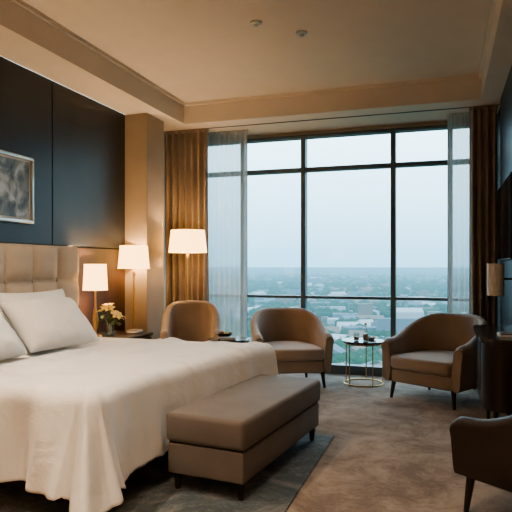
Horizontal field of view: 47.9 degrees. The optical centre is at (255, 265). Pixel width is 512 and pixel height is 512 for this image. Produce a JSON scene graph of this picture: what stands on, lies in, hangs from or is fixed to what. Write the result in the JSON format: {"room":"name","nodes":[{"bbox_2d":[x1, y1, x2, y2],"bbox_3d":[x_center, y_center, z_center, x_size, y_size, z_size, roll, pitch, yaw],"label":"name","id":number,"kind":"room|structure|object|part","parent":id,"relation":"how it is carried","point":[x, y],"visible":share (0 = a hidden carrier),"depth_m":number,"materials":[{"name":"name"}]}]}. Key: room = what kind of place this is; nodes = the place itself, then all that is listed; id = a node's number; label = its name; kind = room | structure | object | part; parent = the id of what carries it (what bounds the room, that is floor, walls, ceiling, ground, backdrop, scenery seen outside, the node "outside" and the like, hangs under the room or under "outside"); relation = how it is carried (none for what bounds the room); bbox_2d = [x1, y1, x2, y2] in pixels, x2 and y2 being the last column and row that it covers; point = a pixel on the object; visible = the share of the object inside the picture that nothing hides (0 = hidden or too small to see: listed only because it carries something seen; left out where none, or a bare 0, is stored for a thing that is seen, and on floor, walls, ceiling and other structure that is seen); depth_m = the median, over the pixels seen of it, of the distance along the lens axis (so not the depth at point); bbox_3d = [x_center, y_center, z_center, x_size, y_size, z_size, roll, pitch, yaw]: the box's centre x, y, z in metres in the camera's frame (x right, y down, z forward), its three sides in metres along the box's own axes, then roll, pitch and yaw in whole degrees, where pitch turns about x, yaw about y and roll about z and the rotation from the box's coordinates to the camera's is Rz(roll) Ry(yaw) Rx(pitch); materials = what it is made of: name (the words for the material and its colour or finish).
{"room":"hotel room","nodes":[
{"label":"hotel room","id":0,"kind":"room"},
{"bbox_2d":[0,56,165,332],"bbox_3d":[-2.357,-0.175,3.459,0.200,2.850,8.300,0,0,18],"label":"wall","id":1,"kind":"structure","parent":0,"point":[76,142],"depth_m":5.24,"materials":[{"name":"paint"}]},
{"bbox_2d":[0,149,33,223],"bbox_3d":[-1.968,-0.610,4.268,0.035,0.540,0.920,0,0,18],"label":"framed picture","id":2,"kind":"object","parent":1,"relation":"attached to","point":[16,170],"visible":1,"depth_m":4.53,"materials":[{"name":"silver metal"}]},
{"bbox_2d":[208,129,247,336],"bbox_3d":[-0.344,-0.178,6.830,0.530,2.833,0.078,0,0,18],"label":"sheer curtain","id":3,"kind":"object","parent":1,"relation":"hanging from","point":[227,150],"visible":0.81,"depth_m":6.82,"materials":[{"name":"white fabric"}]},
{"bbox_2d":[0,0,511,135],"bbox_3d":[-0.210,-1.715,2.753,4.320,0.230,8.300,0,0,18],"label":"ceiling soffit","id":4,"kind":"structure","parent":1,"relation":"attached to","point":[28,41],"depth_m":5.64,"materials":[{"name":"paint"}]},
{"bbox_2d":[165,104,499,131],"bbox_3d":[0.655,-1.597,6.290,3.715,0.005,0.020,0,0,18],"label":"track","id":5,"kind":"object","parent":1,"relation":"attached to","point":[498,104],"visible":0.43,"depth_m":6.19,"materials":[{"name":"brown metal"}]},
{"bbox_2d":[164,128,208,306],"bbox_3d":[-0.827,-0.178,6.776,0.586,2.833,0.108,0,0,18],"label":"curtain","id":6,"kind":"object","parent":5,"relation":"hanging from","point":[186,151],"visible":0.63,"depth_m":6.77,"materials":[{"name":"brown fabric"}]},
{"bbox_2d":[469,105,497,389],"bbox_3d":[2.272,-0.178,5.758,0.270,2.833,0.108,0,0,18],"label":"curtain","id":7,"kind":"object","parent":5,"relation":"hanging from","point":[482,119],"visible":0.64,"depth_m":5.76,"materials":[{"name":"brown fabric"}]},
{"bbox_2d":[125,113,163,338],"bbox_3d":[-1.216,-0.175,6.242,0.290,2.850,0.380,0,0,18],"label":"column","id":8,"kind":"structure","parent":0,"point":[144,132],"depth_m":6.08,"materials":[{"name":"paint"}]},
{"bbox_2d":[22,0,490,102],"bbox_3d":[-0.207,-1.880,2.763,4.720,0.100,8.520,0,0,18],"label":"ceiling","id":9,"kind":"structure","parent":0,"point":[193,50],"depth_m":4.65,"materials":[{"name":"paint"}]},
{"bbox_2d":[11,0,496,105],"bbox_3d":[-0.217,-1.815,3.293,3.130,0.030,5.720,0,0,18],"label":"trim","id":10,"kind":"structure","parent":9,"relation":"attached to","point":[20,3],"depth_m":5.56,"materials":[{"name":"paint"}]},
{"bbox_2d":[250,20,261,27],"bbox_3d":[0.001,-1.812,4.326,0.090,0.036,0.090,0,0,18],"label":"sprinkler head","id":11,"kind":"object","parent":9,"relation":"attached to","point":[255,23],"visible":1,"depth_m":4.31},
{"bbox_2d":[296,30,306,37],"bbox_3d":[0.358,-1.812,4.514,0.090,0.036,0.090,0,0,18],"label":"sprinkler head","id":12,"kind":"object","parent":9,"relation":"attached to","point":[301,33],"visible":1,"depth_m":4.50},
{"bbox_2d":[247,121,446,138],"bbox_3d":[1.104,-0.290,6.753,4.720,3.080,0.120,0,0,18],"label":"wall","id":13,"kind":"structure","parent":0,"point":[441,122],"depth_m":6.70,"materials":[{"name":"paint"}]},
{"bbox_2d":[247,124,447,375],"bbox_3d":[0.878,-0.150,6.764,3.498,2.800,0.120,0,0,18],"label":"frame","id":14,"kind":"object","parent":13,"relation":"attached to","point":[336,368],"visible":0.24,"depth_m":6.64,"materials":[{"name":"metal"}]},
{"bbox_2d":[279,373,511,511],"bbox_3d":[-0.207,1.310,2.763,4.720,0.120,8.520,0,0,18],"label":"floor","id":15,"kind":"structure","parent":0,"point":[385,453],"depth_m":3.82,"materials":[{"name":"beige carpet"}]},
{"bbox_2d":[97,330,152,338],"bbox_3d":[-1.327,0.950,5.457,0.490,0.600,0.600,0,0,18],"label":"nightstand","id":16,"kind":"object","parent":15,"relation":"on","point":[115,334],"visible":0.12,"depth_m":5.46,"materials":[{"name":"brown wood"}]},
{"bbox_2d":[83,264,107,336],"bbox_3d":[-1.481,0.316,5.308,0.230,0.668,0.230,0,0,18],"label":"table lamp","id":17,"kind":"object","parent":16,"relation":"on","point":[94,275],"visible":0.9,"depth_m":5.23,"materials":[{"name":"white fabric"}]},
{"bbox_3d":[-1.481,0.102,5.308,0.230,0.240,0.230,0,0,18],"label":"lamp shade","id":18,"kind":"part","parent":17,"relation":"part of","materials":[{"name":"beige fabric"}]},
{"bbox_2d":[96,303,125,335],"bbox_3d":[-1.326,0.493,5.243,0.274,0.313,0.253,0,0,18],"label":"flower vase","id":19,"kind":"object","parent":16,"relation":"on","point":[108,306],"visible":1,"depth_m":5.22,"materials":[{"name":"clear glass"}]},
{"bbox_2d":[126,329,142,333],"bbox_3d":[-1.173,0.632,5.565,0.110,0.034,0.150,0,0,12],"label":"book","id":20,"kind":"object","parent":16,"relation":"on","point":[130,331],"visible":1,"depth_m":5.50,"materials":[{"name":"white paper"}]},
{"bbox_2d":[117,245,149,328],"bbox_3d":[-1.251,0.521,5.896,0.326,1.458,0.326,0,0,18],"label":"table lamp","id":21,"kind":"object","parent":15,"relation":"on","point":[133,257],"visible":0.87,"depth_m":5.77,"materials":[{"name":"white fabric"}]},
{"bbox_3d":[-1.251,-0.090,5.896,0.326,0.235,0.326,0,0,18],"label":"lamp shade","id":22,"kind":"part","parent":21,"relation":"part of","materials":[{"name":"beige fabric"}]},
{"bbox_2d":[0,433,333,511],"bbox_3d":[-0.663,1.244,3.618,1.980,0.012,1.900,0,0,18],"label":"rug","id":23,"kind":"object","parent":15,"relation":"on","point":[151,487],"visible":0.48,"depth_m":3.16,"materials":[{"name":"carpet"}]},
{"bbox_2d":[0,243,278,511],"bbox_3d":[-1.079,0.532,3.787,2.017,1.410,2.318,0,0,18],"label":"bed","id":24,"kind":"object","parent":23,"relation":"on","point":[76,421],"visible":0.83,"depth_m":3.08,"materials":[{"name":"fabric"}]},
{"bbox_2d":[0,313,26,359],"bbox_3d":[-1.723,0.416,3.472,0.352,0.353,0.719,0,0,18],"label":"pillow","id":25,"kind":"object","parent":24,"relation":"on","point":[11,346],"visible":1,"depth_m":3.62,"materials":[{"name":"fabric"}]},
{"bbox_2d":[0,288,64,347],"bbox_3d":[-1.657,0.395,4.376,0.224,0.418,0.780,0,0,18],"label":"pillow","id":26,"kind":"object","parent":24,"relation":"on","point":[59,293],"visible":0.17,"depth_m":4.25,"materials":[{"name":"fabric"}]},
{"bbox_3d":[-1.946,0.532,4.166,0.133,1.410,2.140,0,0,18],"label":"headboard","id":27,"kind":"part","parent":24,"relation":"part of","materials":[{"name":"fabric"}]},
{"bbox_2d":[0,297,99,352],"bbox_3d":[-1.484,0.415,4.193,0.373,0.350,0.727,0,0,18],"label":"pillow","id":28,"kind":"object","parent":24,"relation":"on","point":[54,323],"visible":1,"depth_m":4.04,"materials":[{"name":"fabric"}]},
{"bbox_2d":[0,337,278,511],"bbox_3d":[-1.001,0.837,3.760,1.851,0.557,2.315,0,0,18],"label":"duvet","id":29,"kind":"object","parent":24,"relation":"on","point":[76,421],"depth_m":2.96,"materials":[{"name":"white fabric"}]},
{"bbox_2d":[166,374,319,500],"bbox_3d":[-0.019,1.023,3.658,0.490,0.430,1.270,0,0,25],"label":"bench","id":30,"kind":"object","parent":23,"relation":"on","point":[230,434],"visible":1,"depth_m":3.18,"materials":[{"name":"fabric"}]},
{"bbox_2d":[168,229,206,300],"bbox_3d":[-0.750,0.429,6.331,0.426,1.643,0.426,0,0,18],"label":"floor lamp","id":31,"kind":"object","parent":15,"relation":"on","point":[187,241],"visible":0.86,"depth_m":6.17,"materials":[{"name":"white fabric"}]},
{"bbox_3d":[-0.750,-0.270,6.331,0.426,0.245,0.426,0,0,18],"label":"lamp shade","id":32,"kind":"part","parent":31,"relation":"part of","materials":[{"name":"beige fabric"}]},
{"bbox_2d":[160,301,220,341],"bbox_3d":[-0.659,0.811,5.869,0.605,0.882,0.591,0,0,-6],"label":"armchair","id":33,"kind":"object","parent":15,"relation":"on","point":[198,321],"visible":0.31,"depth_m":6.06,"materials":[{"name":"fabric"}]},
{"bbox_2d":[208,336,248,342],"bbox_3d":[-0.253,0.960,5.315,0.384,0.580,0.384,0,0,18],"label":"pedestal table","id":34,"kind":"object","parent":15,"relation":"on","point":[238,339],"visible":0.19,"depth_m":5.25,"materials":[{"name":"brown wood"}]},
{"bbox_2d":[217,331,231,336],"bbox_3d":[-0.294,0.639,5.381,0.150,0.061,0.150,0,0,18],"label":"fruit bowl","id":35,"kind":"object","parent":34,"relation":"on","point":[222,333],"visible":0.9,"depth_m":5.35,"materials":[{"name":"black ceramic"}]},
{"bbox_2d":[220,337,235,339],"bbox_3d":[-0.254,0.659,5.240,0.140,0.022,0.100,0,0,1],"label":"book","id":36,"kind":"object","parent":34,"relation":"on","point":[221,338],"visible":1,"depth_m":5.19,"materials":[{"name":"white paper"}]},
{"bbox_2d":[250,307,333,387],"bbox_3d":[0.343,0.861,6.181,0.815,0.782,0.771,0,0,-9],"label":"armchair","id":37,"kind":"object","parent":15,"relation":"on","point":[301,342],"visible":0.71,"depth_m":6.17,"materials":[{"name":"fabric"}]},
{"bbox_2d":[342,338,383,386],"bbox_3d":[1.145,1.020,6.140,0.450,0.459,0.450,0,0,18],"label":"side table","id":38,"kind":"object","parent":15,"relation":"on","point":[348,341],"visible":0.88,"depth_m":6.03,"materials":[{"name":"gold metal"}]},
{"bbox_2d":[363,323,367,340],"bbox_3d":[1.158,0.696,6.083,0.060,0.190,0.060,0,0,18],"label":"glass bottle","id":39,"kind":"object","parent":38,"relation":"on","point":[365,336],"visible":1,"depth_m":6.06,"materials":[{"name":"clear glass"}]},
{"bbox_2d":[368,336,375,339],"bbox_3d":[1.236,0.776,6.194,0.120,0.030,0.120,0,0,18],"label":"dish","id":40,"kind":"object","parent":38,"relation":"on","point":[369,337],"visible":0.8,"depth_m":6.16,"materials":[{"name":"white ceramic"}]},
{"bbox_2d":[381,313,486,409],"bbox_3d":[1.747,0.861,5.457,0.781,0.782,0.835,0,0,-42],"label":"armchair","id":41,"kind":"object","parent":15,"relation":"on","point":[435,350],"visible":0.91,"depth_m":5.43,"materials":[{"name":"fabric"}]},
{"bbox_2d":[449,415,511,511],"bbox_3d":[1.504,0.896,2.836,0.805,0.712,0.771,0,0,-34],"label":"armchair","id":42,"kind":"object","parent":15,"relation":"on","point":[481,448],"visible":1,"depth_m":2.77,"materials":[{"name":"brown leather"}]},
{"bbox_2d":[473,325,511,418],"bbox_3d":[1.745,0.863,4.174,0.288,0.775,1.020,0,0,18],"label":"console table","id":43,"kind":"object","parent":15,"relation":"on","point":[494,352],"visible":0.85,"depth_m":3.76,"materials":[{"name":"brown wood"}]},
{"bbox_2d":[497,332,511,337],"bbox_3d":[1.717,0.464,3.909,0.140,0.022,0.200,0,0,18],"label":"notepad","id":44,"kind":"object","parent":43,"relation":"on","point":[500,334],"visible":1,"depth_m":3.84,"materials":[{"name":"white paper"}]},
{"bbox_2d":[497,65,511,414],"bbox_3d":[2.425,-0.175,4.814,0.600,2.850,2.740,0,0,18],"label":"wall","id":45,"kind":"structure","parent":0,"point":[504,116],"depth_m":5.04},
{"bbox_2d":[447,112,468,313],"bbox_3d":[2.184,-0.178,6.002,0.371,2.833,0.084,0,0,18],"label":"sheer curtain","id":46,"kind":"object","parent":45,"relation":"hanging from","point":[457,123],"visible":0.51,"depth_m":6.02,"materials":[{"name":"white fabric"}]},
{"bbox_2d":[487,263,511,295],"bbox_3d":[1.895,0.105,4.472,0.192,0.250,0.124,0,0,18],"label":"wall sconce","id":47,"kind":"object","parent":45,"relation":"attached to","point":[495,271],"visible":1,"depth_m":4.43,"materials":[{"name":"beige fabric"}]},
{"bbox_2d":[497,172,511,260],"bbox_3d":[2.110,-0.380,4.880,0.037,0.660,1.150,0,0,18],"label":"television","id":48,"kind":"object","parent":45,"relation":"attached to","point":[504,193],"visible":1,"depth_m":4.74,"materials":[{"name":"black plastic"}]},
{"label":"outside","id":49,"kind":"structure","parent":0,"visible":0},
{"bbox_2d":[248,267,446,325],"bbox_3d":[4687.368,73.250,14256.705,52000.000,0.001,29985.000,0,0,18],"label":"ground","id":50,"kind":"structure","parent":49,"point":[255,271],"depth_m":7649.09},
{"bbox_2d":[248,273,446,365],"bbox_3d":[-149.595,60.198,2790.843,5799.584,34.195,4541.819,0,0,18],"label":"city view","id":51,"kind":"structure","parent":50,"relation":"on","point":[377,316],"depth_m":991.90,"materials":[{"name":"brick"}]}
]}

